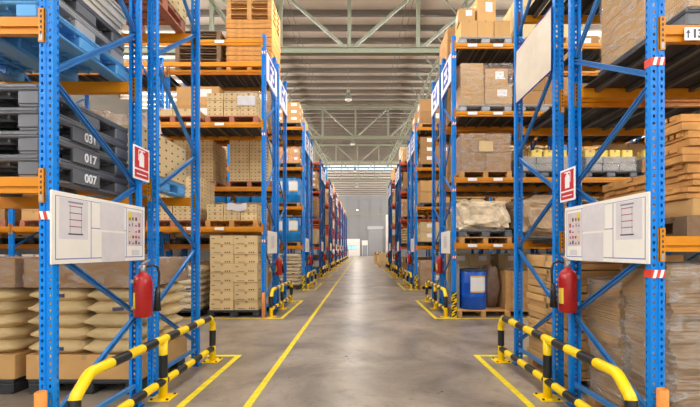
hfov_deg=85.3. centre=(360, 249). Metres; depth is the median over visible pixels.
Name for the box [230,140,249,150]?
carton
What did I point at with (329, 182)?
rack
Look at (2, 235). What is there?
carton
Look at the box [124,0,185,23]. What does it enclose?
carton
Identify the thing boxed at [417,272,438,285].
carton
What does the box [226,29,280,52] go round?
pallet collar
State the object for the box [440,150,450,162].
carton
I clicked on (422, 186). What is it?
carton
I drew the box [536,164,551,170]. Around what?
carton
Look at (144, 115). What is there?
parcel
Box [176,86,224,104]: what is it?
carton
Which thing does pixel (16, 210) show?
carton
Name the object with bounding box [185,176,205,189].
carton
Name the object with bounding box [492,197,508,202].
carton
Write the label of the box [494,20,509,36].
carton
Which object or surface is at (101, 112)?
parcel
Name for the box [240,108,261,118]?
carton
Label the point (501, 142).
carton
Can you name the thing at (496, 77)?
carton
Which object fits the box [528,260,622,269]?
carton
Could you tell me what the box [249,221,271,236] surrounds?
carton
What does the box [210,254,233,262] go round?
carton
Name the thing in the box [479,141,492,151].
label
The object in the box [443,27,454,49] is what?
carton
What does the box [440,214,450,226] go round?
carton
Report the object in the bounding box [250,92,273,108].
carton
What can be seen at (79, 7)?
pallet
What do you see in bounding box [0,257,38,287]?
carton
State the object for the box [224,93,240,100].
carton
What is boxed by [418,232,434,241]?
carton
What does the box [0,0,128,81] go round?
pallet
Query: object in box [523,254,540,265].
carton
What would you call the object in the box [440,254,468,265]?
carton
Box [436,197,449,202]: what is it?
carton
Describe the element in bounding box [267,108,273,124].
carton
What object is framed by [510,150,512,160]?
carton
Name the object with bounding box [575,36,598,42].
carton
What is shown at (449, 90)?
carton
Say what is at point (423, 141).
carton
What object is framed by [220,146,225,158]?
carton
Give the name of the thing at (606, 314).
bundle
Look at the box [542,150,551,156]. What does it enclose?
box
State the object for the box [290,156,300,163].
carton
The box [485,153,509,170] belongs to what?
carton
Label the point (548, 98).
carton
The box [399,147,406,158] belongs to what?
carton
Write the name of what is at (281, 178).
drum
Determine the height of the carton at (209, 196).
0.233 m
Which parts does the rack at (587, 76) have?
post, post, post, post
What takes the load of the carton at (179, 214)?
on the wooden pallet at (169, 223)
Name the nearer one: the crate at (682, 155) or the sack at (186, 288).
the crate at (682, 155)
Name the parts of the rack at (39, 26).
post, post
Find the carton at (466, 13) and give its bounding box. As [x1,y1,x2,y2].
[455,8,474,32]
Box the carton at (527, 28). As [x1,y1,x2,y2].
[512,24,536,42]
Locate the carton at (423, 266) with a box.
[417,260,434,272]
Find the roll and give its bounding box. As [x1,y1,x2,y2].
[482,262,499,307]
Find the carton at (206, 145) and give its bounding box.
[194,140,219,154]
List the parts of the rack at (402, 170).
post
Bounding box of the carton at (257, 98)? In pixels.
[241,93,261,107]
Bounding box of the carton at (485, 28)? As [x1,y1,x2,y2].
[477,20,493,36]
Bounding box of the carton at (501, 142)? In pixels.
[485,134,509,152]
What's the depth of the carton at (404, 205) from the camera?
19.39 m
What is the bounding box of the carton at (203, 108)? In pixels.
[176,105,206,115]
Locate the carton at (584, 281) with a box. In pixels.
[528,273,612,284]
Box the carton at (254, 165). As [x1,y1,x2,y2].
[250,161,271,172]
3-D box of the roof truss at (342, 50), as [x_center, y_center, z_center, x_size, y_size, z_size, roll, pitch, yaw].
[0.000,-8.246,13.700,33.800,2.413,0.220,0,0,0]
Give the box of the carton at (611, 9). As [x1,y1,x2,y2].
[602,0,632,28]
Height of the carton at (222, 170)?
0.253 m
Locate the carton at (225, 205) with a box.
[224,204,240,212]
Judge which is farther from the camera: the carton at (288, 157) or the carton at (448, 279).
the carton at (288, 157)
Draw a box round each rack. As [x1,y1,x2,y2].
[0,0,145,406]
[0,34,276,317]
[0,64,287,307]
[23,0,201,395]
[154,122,308,286]
[170,133,312,285]
[226,159,322,276]
[273,165,324,272]
[287,179,330,271]
[293,183,332,261]
[301,192,336,266]
[313,204,340,257]
[317,208,342,262]
[325,201,339,258]
[326,217,346,255]
[328,213,344,256]
[388,183,428,270]
[390,180,431,262]
[395,169,497,272]
[397,159,506,276]
[407,133,592,282]
[411,123,638,289]
[432,65,644,307]
[441,36,699,316]
[512,0,699,393]
[565,0,699,406]
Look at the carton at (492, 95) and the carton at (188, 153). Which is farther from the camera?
the carton at (188, 153)
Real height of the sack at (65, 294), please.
0.181 m
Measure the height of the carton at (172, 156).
0.451 m
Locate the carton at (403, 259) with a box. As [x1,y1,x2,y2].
[401,257,406,265]
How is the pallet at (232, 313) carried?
on the floor at (370, 343)
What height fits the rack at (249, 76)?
6.038 m
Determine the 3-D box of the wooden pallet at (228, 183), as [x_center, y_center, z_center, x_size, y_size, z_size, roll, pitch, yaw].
[-2.767,-1.621,9.885,1.120,0.140,0.980,0,0,0]
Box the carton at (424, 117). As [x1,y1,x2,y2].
[416,112,438,126]
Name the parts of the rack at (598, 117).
post, post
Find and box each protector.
[34,390,47,406]
[262,293,264,317]
[302,275,304,289]
[415,275,417,289]
[451,292,456,317]
[656,387,668,406]
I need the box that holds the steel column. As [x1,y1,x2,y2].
[386,181,388,252]
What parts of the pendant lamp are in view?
rod, lamp shade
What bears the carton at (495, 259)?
on the carton
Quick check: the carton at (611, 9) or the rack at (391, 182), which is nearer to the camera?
the carton at (611, 9)
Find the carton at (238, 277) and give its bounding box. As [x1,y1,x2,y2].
[234,272,261,281]
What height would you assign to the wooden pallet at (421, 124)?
0.140 m
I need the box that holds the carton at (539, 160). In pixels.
[536,157,551,163]
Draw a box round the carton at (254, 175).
[250,171,271,180]
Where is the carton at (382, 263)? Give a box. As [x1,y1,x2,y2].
[379,261,385,265]
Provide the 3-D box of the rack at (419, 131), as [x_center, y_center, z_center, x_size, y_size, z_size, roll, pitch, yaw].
[6.046,-1.569,14.265,8.232,6.038,1.060,0,0,0]
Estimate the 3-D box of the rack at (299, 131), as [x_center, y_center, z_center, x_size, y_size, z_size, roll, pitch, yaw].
[-6.126,-1.569,14.215,8.232,6.038,1.060,0,0,0]
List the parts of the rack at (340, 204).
post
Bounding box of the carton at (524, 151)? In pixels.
[513,150,526,160]
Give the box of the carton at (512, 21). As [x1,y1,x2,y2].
[511,7,543,33]
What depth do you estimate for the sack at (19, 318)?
3.88 m
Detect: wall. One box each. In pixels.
[0,81,282,260]
[289,196,431,255]
[436,136,699,260]
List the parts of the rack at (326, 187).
post, post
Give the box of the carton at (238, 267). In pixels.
[234,263,261,272]
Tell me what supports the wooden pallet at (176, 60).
on the wooden pallet at (176, 68)
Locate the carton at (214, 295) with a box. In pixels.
[210,291,234,300]
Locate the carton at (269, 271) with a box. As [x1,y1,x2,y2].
[267,270,273,286]
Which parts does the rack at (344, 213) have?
post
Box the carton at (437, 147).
[436,146,448,154]
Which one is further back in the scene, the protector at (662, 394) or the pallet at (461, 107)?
the pallet at (461, 107)
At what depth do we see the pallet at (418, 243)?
13.78 m
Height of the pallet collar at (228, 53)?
0.112 m
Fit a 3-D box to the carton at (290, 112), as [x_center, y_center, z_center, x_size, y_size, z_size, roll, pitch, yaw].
[-2.499,-4.955,13.973,0.531,0.248,0.471,0,0,0]
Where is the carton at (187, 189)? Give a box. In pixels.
[184,187,205,200]
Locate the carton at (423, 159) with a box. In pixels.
[418,155,434,164]
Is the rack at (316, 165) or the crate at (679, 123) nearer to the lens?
the crate at (679, 123)
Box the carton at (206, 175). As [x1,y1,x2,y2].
[194,171,219,182]
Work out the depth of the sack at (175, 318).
4.51 m
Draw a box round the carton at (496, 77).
[483,68,507,87]
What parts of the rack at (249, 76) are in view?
post, post, post, post, post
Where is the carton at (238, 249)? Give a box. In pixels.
[234,245,261,253]
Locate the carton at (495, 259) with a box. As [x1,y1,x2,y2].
[490,254,519,265]
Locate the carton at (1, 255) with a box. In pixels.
[0,254,36,256]
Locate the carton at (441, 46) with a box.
[440,40,442,56]
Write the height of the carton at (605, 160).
0.148 m
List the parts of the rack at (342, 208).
post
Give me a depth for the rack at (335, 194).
30.51 m
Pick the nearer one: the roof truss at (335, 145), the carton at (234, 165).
the carton at (234, 165)
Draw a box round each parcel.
[90,109,110,116]
[104,113,127,124]
[127,112,161,134]
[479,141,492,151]
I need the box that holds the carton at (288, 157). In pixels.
[280,156,289,162]
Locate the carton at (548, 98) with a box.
[544,91,567,104]
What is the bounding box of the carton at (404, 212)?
[401,209,423,216]
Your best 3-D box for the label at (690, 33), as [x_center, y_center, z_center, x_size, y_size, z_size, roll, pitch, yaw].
[2.263,-1.442,2.541,0.195,0.085,0.010,0,0,0]
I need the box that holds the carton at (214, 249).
[210,245,233,253]
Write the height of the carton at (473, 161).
0.398 m
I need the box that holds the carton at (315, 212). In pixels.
[313,210,317,215]
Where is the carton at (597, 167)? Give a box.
[582,164,601,170]
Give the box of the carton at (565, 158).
[556,157,567,163]
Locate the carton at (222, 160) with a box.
[220,156,225,168]
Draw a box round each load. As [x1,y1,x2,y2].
[450,200,510,229]
[505,195,566,236]
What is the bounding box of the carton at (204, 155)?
[194,150,219,164]
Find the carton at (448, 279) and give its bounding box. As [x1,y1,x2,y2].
[440,278,459,289]
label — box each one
[237,96,254,104]
[684,27,699,40]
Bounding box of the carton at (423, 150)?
[418,146,431,157]
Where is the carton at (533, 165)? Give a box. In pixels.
[510,164,535,173]
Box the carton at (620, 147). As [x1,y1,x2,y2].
[595,144,627,150]
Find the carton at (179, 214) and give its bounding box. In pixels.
[173,209,205,220]
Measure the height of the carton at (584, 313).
0.072 m
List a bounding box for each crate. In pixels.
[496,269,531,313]
[603,163,699,192]
[604,174,699,199]
[642,147,699,172]
[644,114,699,139]
[653,130,699,154]
[653,187,699,204]
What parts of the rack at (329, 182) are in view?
post, post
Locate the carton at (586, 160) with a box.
[575,157,601,165]
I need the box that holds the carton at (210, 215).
[207,212,223,219]
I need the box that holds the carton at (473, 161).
[456,152,484,173]
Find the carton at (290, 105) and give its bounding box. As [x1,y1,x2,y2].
[287,102,300,111]
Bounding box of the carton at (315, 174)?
[313,171,317,177]
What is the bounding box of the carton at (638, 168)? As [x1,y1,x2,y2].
[636,165,641,171]
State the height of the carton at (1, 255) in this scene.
0.398 m
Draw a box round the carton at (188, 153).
[186,151,190,160]
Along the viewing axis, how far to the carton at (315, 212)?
19.34 m
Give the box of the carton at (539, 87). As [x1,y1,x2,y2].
[511,79,543,97]
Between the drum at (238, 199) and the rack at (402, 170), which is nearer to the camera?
the drum at (238, 199)
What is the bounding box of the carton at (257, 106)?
[240,101,261,114]
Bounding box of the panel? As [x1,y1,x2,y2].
[450,262,458,308]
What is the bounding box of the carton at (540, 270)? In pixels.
[528,267,620,277]
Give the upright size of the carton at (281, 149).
0.268 m
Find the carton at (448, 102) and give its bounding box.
[444,101,450,117]
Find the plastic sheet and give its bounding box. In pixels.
[227,203,246,210]
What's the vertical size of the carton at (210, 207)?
0.168 m
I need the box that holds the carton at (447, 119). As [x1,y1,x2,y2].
[444,113,449,123]
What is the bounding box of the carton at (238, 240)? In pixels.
[234,235,261,244]
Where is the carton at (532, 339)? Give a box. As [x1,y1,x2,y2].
[529,335,583,362]
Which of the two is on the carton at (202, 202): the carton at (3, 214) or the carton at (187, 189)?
the carton at (187, 189)
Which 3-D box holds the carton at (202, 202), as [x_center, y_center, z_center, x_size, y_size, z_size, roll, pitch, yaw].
[-3.766,-0.983,8.372,0.530,0.233,0.470,0,0,0]
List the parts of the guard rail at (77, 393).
plate, guard post, rail, plate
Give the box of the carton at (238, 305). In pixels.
[234,299,261,309]
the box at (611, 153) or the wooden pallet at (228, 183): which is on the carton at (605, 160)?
the box at (611, 153)
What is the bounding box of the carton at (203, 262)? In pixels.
[200,261,210,264]
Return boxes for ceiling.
[120,0,601,195]
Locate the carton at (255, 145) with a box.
[250,140,271,150]
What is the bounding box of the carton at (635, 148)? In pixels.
[628,144,644,156]
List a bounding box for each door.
[362,245,367,255]
[367,226,382,255]
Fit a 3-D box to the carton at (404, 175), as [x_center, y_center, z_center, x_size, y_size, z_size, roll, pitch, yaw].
[2.417,-3.743,19.869,0.531,0.414,0.951,0,0,0]
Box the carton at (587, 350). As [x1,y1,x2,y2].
[530,335,590,353]
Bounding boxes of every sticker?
[493,44,502,46]
[493,112,502,114]
[493,178,502,180]
[493,244,502,246]
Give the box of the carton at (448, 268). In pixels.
[444,266,468,277]
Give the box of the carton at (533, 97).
[512,91,543,110]
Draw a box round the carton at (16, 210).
[0,209,21,212]
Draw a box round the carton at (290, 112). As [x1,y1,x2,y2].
[287,109,300,118]
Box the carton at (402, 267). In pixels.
[401,265,406,274]
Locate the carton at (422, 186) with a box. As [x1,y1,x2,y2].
[417,181,434,194]
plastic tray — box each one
[83,0,122,31]
[93,0,124,25]
[100,0,126,24]
[110,0,123,13]
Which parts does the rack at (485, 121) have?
post, post, post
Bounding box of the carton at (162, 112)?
[154,109,172,115]
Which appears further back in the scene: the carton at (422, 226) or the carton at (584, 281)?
the carton at (422, 226)
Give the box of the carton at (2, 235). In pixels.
[0,233,7,237]
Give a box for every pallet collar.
[226,20,279,43]
[226,24,279,46]
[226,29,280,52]
[226,33,279,55]
[226,38,279,59]
[226,42,279,62]
[226,51,279,71]
[226,56,280,77]
[227,47,280,69]
[227,60,280,78]
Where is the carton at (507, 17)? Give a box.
[503,7,510,20]
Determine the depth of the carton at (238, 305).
8.15 m
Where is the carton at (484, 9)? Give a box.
[471,0,495,20]
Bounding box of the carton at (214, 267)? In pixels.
[210,263,234,272]
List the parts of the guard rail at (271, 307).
rail, guard post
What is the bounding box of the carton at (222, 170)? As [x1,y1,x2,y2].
[219,165,225,177]
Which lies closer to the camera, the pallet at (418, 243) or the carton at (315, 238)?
the pallet at (418, 243)
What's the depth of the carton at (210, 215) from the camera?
8.14 m
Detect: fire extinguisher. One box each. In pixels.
[131,259,160,317]
[274,253,283,274]
[307,252,313,264]
[406,251,411,263]
[433,252,443,272]
[549,256,579,312]
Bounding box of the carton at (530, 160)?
[510,157,535,168]
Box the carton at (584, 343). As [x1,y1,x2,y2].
[528,323,589,347]
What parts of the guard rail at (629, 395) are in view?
plate, rail, guard post, plate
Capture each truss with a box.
[119,0,585,55]
[142,106,416,139]
[209,0,329,168]
[295,144,406,165]
[313,161,398,180]
[386,0,469,168]
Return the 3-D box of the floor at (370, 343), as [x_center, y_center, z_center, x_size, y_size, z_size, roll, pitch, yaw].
[0.000,1.550,38.000,34.600,0.200,96.600,0,0,0]
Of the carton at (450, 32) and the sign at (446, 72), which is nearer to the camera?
the sign at (446, 72)
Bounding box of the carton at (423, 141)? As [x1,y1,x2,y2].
[418,137,434,148]
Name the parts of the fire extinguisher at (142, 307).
handle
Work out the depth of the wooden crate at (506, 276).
8.26 m
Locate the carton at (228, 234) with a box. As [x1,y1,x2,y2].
[227,224,248,235]
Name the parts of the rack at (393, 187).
post, post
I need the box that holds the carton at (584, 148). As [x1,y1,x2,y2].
[583,146,598,149]
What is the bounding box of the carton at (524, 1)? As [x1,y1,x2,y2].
[511,0,533,19]
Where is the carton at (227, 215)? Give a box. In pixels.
[224,212,240,219]
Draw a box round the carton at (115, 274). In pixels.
[24,257,187,287]
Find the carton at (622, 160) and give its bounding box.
[619,157,634,163]
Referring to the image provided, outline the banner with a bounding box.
[516,6,551,103]
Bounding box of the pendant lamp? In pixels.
[344,67,352,101]
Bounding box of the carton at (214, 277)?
[210,273,233,281]
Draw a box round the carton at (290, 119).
[287,116,300,123]
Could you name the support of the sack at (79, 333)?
on the sack at (65, 346)
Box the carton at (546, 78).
[544,77,567,90]
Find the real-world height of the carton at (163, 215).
0.233 m
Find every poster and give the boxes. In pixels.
[128,211,141,245]
[568,212,580,245]
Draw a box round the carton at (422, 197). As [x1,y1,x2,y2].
[417,192,431,203]
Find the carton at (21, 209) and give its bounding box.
[21,209,38,210]
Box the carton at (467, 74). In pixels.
[456,63,482,92]
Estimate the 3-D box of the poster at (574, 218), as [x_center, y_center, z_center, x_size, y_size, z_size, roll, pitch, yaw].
[1.931,-0.182,3.445,0.001,0.300,0.210,0,0,0]
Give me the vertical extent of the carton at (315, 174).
0.287 m
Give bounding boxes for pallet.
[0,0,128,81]
[0,84,127,145]
[0,107,127,162]
[0,131,127,179]
[0,154,127,196]
[0,220,36,226]
[0,238,20,243]
[0,375,28,393]
[15,238,38,243]
[20,220,38,226]
[28,358,184,393]
[50,0,123,64]
[60,0,123,51]
[86,169,184,196]
[114,0,184,32]
[145,239,175,243]
[146,220,212,226]
[159,116,204,121]
[175,31,225,38]
[175,48,226,61]
[175,53,225,61]
[175,59,225,69]
[175,67,223,82]
[175,238,209,243]
[176,46,225,54]
[176,305,209,316]
[200,36,226,50]
[205,116,268,132]
[205,220,268,228]
[207,304,268,316]
[209,181,225,186]
[226,0,279,23]
[226,2,279,28]
[226,8,279,33]
[226,14,279,39]
[226,67,261,83]
[226,181,279,190]
[271,203,301,206]
[280,123,301,132]
[280,163,301,166]
[280,242,301,245]
[287,284,301,289]
[401,216,424,218]
[417,203,449,206]
[417,242,438,245]
[418,123,437,133]
[418,164,438,166]
[440,239,491,243]
[448,304,509,316]
[449,105,511,123]
[449,171,511,182]
[450,230,511,237]
[450,237,511,243]
[457,37,511,62]
[504,236,564,242]
[512,37,567,59]
[512,171,556,176]
[513,105,551,121]
[529,357,590,392]
[585,171,636,176]
[587,388,618,406]
[597,7,699,76]
[653,216,699,236]
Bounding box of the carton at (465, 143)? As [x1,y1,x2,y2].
[456,134,484,156]
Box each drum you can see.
[214,177,226,202]
[236,197,250,202]
[251,197,266,202]
[271,176,282,202]
[279,216,282,241]
[287,176,300,202]
[287,216,300,241]
[313,258,318,273]
[324,167,327,179]
[459,268,486,309]
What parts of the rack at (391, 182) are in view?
post, post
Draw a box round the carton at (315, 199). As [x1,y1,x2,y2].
[313,197,317,203]
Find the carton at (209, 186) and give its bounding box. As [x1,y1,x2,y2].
[206,180,213,192]
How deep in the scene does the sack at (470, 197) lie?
13.81 m
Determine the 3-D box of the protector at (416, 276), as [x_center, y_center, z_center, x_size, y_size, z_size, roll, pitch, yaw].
[1.985,1.179,13.698,0.107,0.542,0.064,0,0,0]
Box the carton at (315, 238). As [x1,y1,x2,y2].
[313,236,318,243]
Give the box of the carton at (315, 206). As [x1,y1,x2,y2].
[313,203,317,209]
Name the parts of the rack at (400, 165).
post, post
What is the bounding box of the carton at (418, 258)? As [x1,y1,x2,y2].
[414,257,434,268]
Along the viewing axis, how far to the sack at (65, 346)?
3.81 m
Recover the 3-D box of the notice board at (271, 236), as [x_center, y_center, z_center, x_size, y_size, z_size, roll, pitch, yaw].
[-2.017,-0.160,8.665,0.014,0.500,0.900,0,0,0]
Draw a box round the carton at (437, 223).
[436,222,438,231]
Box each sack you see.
[0,287,38,300]
[0,298,38,313]
[0,311,38,327]
[0,324,38,339]
[0,335,38,352]
[15,233,34,237]
[28,298,97,314]
[28,311,96,327]
[29,288,95,300]
[29,337,95,353]
[30,324,95,339]
[83,312,162,327]
[83,335,154,353]
[87,287,163,301]
[87,300,164,313]
[87,322,165,340]
[154,314,182,328]
[159,303,183,316]
[159,323,181,335]
[160,282,184,294]
[161,292,184,305]
[175,233,200,237]
[177,290,206,297]
[177,296,206,303]
[178,278,207,285]
[178,284,207,290]
[180,302,206,309]
[188,266,208,272]
[188,272,207,278]
[200,233,226,237]
[287,254,300,257]
[287,257,301,260]
[287,261,300,264]
[287,264,301,267]
[287,268,300,271]
[287,271,301,274]
[287,275,300,277]
[287,278,300,281]
[468,197,485,199]
[524,146,542,150]
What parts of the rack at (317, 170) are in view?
post, post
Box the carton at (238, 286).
[234,281,261,290]
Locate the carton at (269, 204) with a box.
[250,203,273,220]
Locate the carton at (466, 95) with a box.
[450,86,483,116]
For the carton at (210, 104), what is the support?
on the carton at (210, 112)
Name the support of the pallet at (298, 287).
on the floor at (370, 343)
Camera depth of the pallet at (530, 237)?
8.18 m
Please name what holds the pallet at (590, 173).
on the rack at (485, 121)
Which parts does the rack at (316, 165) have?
post, post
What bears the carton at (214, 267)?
on the carton at (214, 277)
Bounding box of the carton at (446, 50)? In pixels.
[443,40,450,57]
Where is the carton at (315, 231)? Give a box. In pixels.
[313,229,318,236]
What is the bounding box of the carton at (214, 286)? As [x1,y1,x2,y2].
[210,282,233,290]
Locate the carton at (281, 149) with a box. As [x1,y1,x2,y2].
[280,148,289,155]
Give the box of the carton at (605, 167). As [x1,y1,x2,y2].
[602,164,618,170]
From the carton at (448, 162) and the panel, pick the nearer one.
the panel
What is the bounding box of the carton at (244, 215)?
[241,212,261,220]
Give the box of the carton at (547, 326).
[527,316,588,339]
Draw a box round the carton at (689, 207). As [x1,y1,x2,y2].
[653,198,699,217]
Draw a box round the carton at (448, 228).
[440,226,457,237]
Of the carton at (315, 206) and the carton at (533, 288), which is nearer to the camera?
the carton at (533, 288)
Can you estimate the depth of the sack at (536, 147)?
13.80 m
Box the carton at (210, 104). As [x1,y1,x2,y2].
[207,101,223,108]
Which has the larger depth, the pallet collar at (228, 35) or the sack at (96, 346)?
the pallet collar at (228, 35)
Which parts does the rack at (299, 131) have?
post, post, post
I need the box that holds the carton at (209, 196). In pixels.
[206,191,213,202]
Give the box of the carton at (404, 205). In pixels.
[401,202,406,210]
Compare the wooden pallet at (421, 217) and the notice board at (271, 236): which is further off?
the wooden pallet at (421, 217)
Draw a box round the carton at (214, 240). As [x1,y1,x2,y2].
[210,236,233,244]
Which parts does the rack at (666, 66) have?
post, post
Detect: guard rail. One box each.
[67,316,222,406]
[265,280,294,317]
[305,269,317,289]
[322,264,328,277]
[330,261,335,271]
[385,261,389,271]
[391,264,397,277]
[401,269,413,289]
[423,280,450,317]
[491,316,637,406]
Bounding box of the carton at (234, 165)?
[230,161,249,170]
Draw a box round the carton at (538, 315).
[528,309,587,330]
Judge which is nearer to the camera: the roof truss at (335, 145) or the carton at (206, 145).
the carton at (206, 145)
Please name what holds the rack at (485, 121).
on the floor at (370, 343)
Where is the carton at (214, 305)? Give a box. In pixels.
[210,301,233,309]
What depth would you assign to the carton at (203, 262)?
9.41 m
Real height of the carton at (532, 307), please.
0.072 m
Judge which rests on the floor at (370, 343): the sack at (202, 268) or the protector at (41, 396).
the protector at (41, 396)
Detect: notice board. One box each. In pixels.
[50,190,144,264]
[267,231,276,253]
[305,238,308,251]
[411,238,413,251]
[441,231,449,253]
[565,191,649,263]
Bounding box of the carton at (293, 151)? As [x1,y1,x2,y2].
[290,148,300,157]
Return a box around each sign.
[133,144,148,182]
[266,50,276,98]
[279,77,286,116]
[305,132,308,155]
[310,143,312,162]
[407,143,409,162]
[411,132,414,155]
[431,79,438,117]
[441,52,450,99]
[560,166,575,202]
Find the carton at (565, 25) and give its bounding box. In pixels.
[556,24,567,36]
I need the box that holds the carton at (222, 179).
[220,175,225,185]
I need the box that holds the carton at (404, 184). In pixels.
[401,180,406,189]
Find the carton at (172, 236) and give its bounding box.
[145,224,177,238]
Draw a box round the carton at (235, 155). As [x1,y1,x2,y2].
[230,150,249,160]
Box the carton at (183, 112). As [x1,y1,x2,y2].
[173,109,204,120]
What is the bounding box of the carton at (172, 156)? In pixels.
[120,125,185,185]
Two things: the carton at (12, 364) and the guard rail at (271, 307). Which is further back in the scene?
the guard rail at (271, 307)
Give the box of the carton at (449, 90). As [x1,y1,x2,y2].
[444,89,450,102]
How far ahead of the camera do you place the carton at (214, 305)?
8.13 m
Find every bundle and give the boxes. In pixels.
[586,279,632,406]
[620,263,699,406]
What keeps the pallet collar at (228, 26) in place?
on the pallet collar at (227, 30)
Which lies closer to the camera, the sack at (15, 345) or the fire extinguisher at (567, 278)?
the fire extinguisher at (567, 278)
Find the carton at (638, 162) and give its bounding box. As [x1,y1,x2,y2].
[635,157,644,165]
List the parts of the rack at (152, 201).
post, post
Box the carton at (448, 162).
[444,161,450,171]
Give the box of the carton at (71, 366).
[26,335,186,378]
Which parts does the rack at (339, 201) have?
post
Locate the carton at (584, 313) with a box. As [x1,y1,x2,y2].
[529,298,587,316]
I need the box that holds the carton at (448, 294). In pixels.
[446,289,459,301]
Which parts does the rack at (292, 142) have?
post, post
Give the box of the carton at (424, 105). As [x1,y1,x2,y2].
[417,99,440,117]
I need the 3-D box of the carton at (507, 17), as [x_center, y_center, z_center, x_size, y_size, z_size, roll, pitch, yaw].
[3.687,-5.395,8.910,0.530,0.328,0.470,0,0,0]
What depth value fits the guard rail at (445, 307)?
9.10 m
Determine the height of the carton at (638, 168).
0.148 m
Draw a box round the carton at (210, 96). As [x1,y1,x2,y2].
[207,93,223,100]
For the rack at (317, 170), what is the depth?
20.59 m
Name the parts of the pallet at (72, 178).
number plate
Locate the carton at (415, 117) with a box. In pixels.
[412,114,416,129]
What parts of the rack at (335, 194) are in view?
post, post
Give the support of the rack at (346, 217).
on the floor at (370, 343)
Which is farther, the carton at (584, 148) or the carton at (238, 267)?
the carton at (584, 148)
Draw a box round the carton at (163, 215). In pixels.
[154,209,172,219]
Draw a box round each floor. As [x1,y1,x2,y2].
[0,256,590,406]
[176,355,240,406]
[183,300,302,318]
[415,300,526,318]
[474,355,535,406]
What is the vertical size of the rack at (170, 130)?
6.038 m
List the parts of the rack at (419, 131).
post, post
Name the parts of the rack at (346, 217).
post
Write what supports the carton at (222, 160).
on the carton at (222, 170)
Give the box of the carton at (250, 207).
[241,204,261,213]
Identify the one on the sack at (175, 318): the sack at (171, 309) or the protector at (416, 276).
the sack at (171, 309)
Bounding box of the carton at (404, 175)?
[401,172,406,182]
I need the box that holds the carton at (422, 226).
[418,222,434,231]
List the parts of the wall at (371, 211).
white panel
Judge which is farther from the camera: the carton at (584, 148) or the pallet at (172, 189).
the carton at (584, 148)
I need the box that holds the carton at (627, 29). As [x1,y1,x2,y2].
[602,0,699,63]
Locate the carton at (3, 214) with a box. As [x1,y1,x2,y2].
[0,211,21,220]
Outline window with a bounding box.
[348,246,356,249]
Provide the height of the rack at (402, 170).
6.038 m
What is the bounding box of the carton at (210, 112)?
[207,108,223,115]
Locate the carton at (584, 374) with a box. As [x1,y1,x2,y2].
[527,346,590,377]
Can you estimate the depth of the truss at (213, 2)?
25.79 m
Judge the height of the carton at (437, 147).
0.323 m
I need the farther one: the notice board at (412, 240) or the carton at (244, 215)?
the notice board at (412, 240)
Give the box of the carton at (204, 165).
[194,161,219,173]
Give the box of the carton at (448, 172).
[440,171,449,185]
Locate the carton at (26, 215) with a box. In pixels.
[22,211,38,219]
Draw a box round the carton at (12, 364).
[0,348,37,378]
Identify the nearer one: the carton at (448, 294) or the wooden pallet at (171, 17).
the wooden pallet at (171, 17)
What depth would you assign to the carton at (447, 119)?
9.47 m
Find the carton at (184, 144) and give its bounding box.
[174,140,190,150]
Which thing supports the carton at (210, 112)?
on the wooden pallet at (207, 118)
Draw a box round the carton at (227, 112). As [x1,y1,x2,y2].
[224,108,239,115]
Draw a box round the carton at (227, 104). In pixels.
[224,101,240,108]
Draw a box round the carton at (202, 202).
[173,199,205,210]
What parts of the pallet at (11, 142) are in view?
number plate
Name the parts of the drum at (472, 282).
lid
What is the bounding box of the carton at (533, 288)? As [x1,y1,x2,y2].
[528,285,588,300]
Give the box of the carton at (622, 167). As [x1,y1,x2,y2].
[619,164,635,170]
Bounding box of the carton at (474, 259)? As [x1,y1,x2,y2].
[469,254,489,265]
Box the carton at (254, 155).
[250,150,271,163]
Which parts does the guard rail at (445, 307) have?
rail, guard post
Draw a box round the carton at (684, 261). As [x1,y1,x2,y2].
[665,261,699,262]
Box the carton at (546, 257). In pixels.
[527,254,683,262]
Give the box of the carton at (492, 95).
[484,87,511,104]
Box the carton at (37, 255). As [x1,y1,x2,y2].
[22,254,38,256]
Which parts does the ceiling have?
sag rod, sag rod, sag rod, sag rod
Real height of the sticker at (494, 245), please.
0.060 m
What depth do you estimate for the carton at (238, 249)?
8.13 m
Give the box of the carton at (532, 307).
[528,304,589,324]
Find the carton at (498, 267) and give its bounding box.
[496,266,519,268]
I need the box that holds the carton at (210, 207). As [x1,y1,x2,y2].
[207,204,223,211]
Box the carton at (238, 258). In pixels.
[234,254,261,262]
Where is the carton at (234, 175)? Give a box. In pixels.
[230,171,249,180]
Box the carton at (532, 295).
[526,292,587,308]
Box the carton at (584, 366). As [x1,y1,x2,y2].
[529,340,590,370]
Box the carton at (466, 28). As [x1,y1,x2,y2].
[456,20,476,42]
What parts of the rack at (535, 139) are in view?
post, post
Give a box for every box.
[528,150,541,156]
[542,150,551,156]
[582,150,594,157]
[595,150,607,156]
[608,150,619,156]
[620,150,631,156]
[637,150,644,158]
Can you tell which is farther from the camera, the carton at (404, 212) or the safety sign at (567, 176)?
the carton at (404, 212)
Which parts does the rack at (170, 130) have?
post, post, post, post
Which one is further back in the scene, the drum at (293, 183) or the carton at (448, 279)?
the drum at (293, 183)
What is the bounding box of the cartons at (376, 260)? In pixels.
[145,0,636,281]
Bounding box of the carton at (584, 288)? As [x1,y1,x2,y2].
[528,278,588,291]
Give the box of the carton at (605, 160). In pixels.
[602,157,618,163]
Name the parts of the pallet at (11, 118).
number plate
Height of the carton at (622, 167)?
0.148 m
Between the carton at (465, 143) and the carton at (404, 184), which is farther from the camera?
the carton at (404, 184)
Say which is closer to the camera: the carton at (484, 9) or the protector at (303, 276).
the carton at (484, 9)
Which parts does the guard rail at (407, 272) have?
rail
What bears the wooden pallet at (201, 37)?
on the wooden pallet at (223, 49)
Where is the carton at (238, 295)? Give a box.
[234,290,261,300]

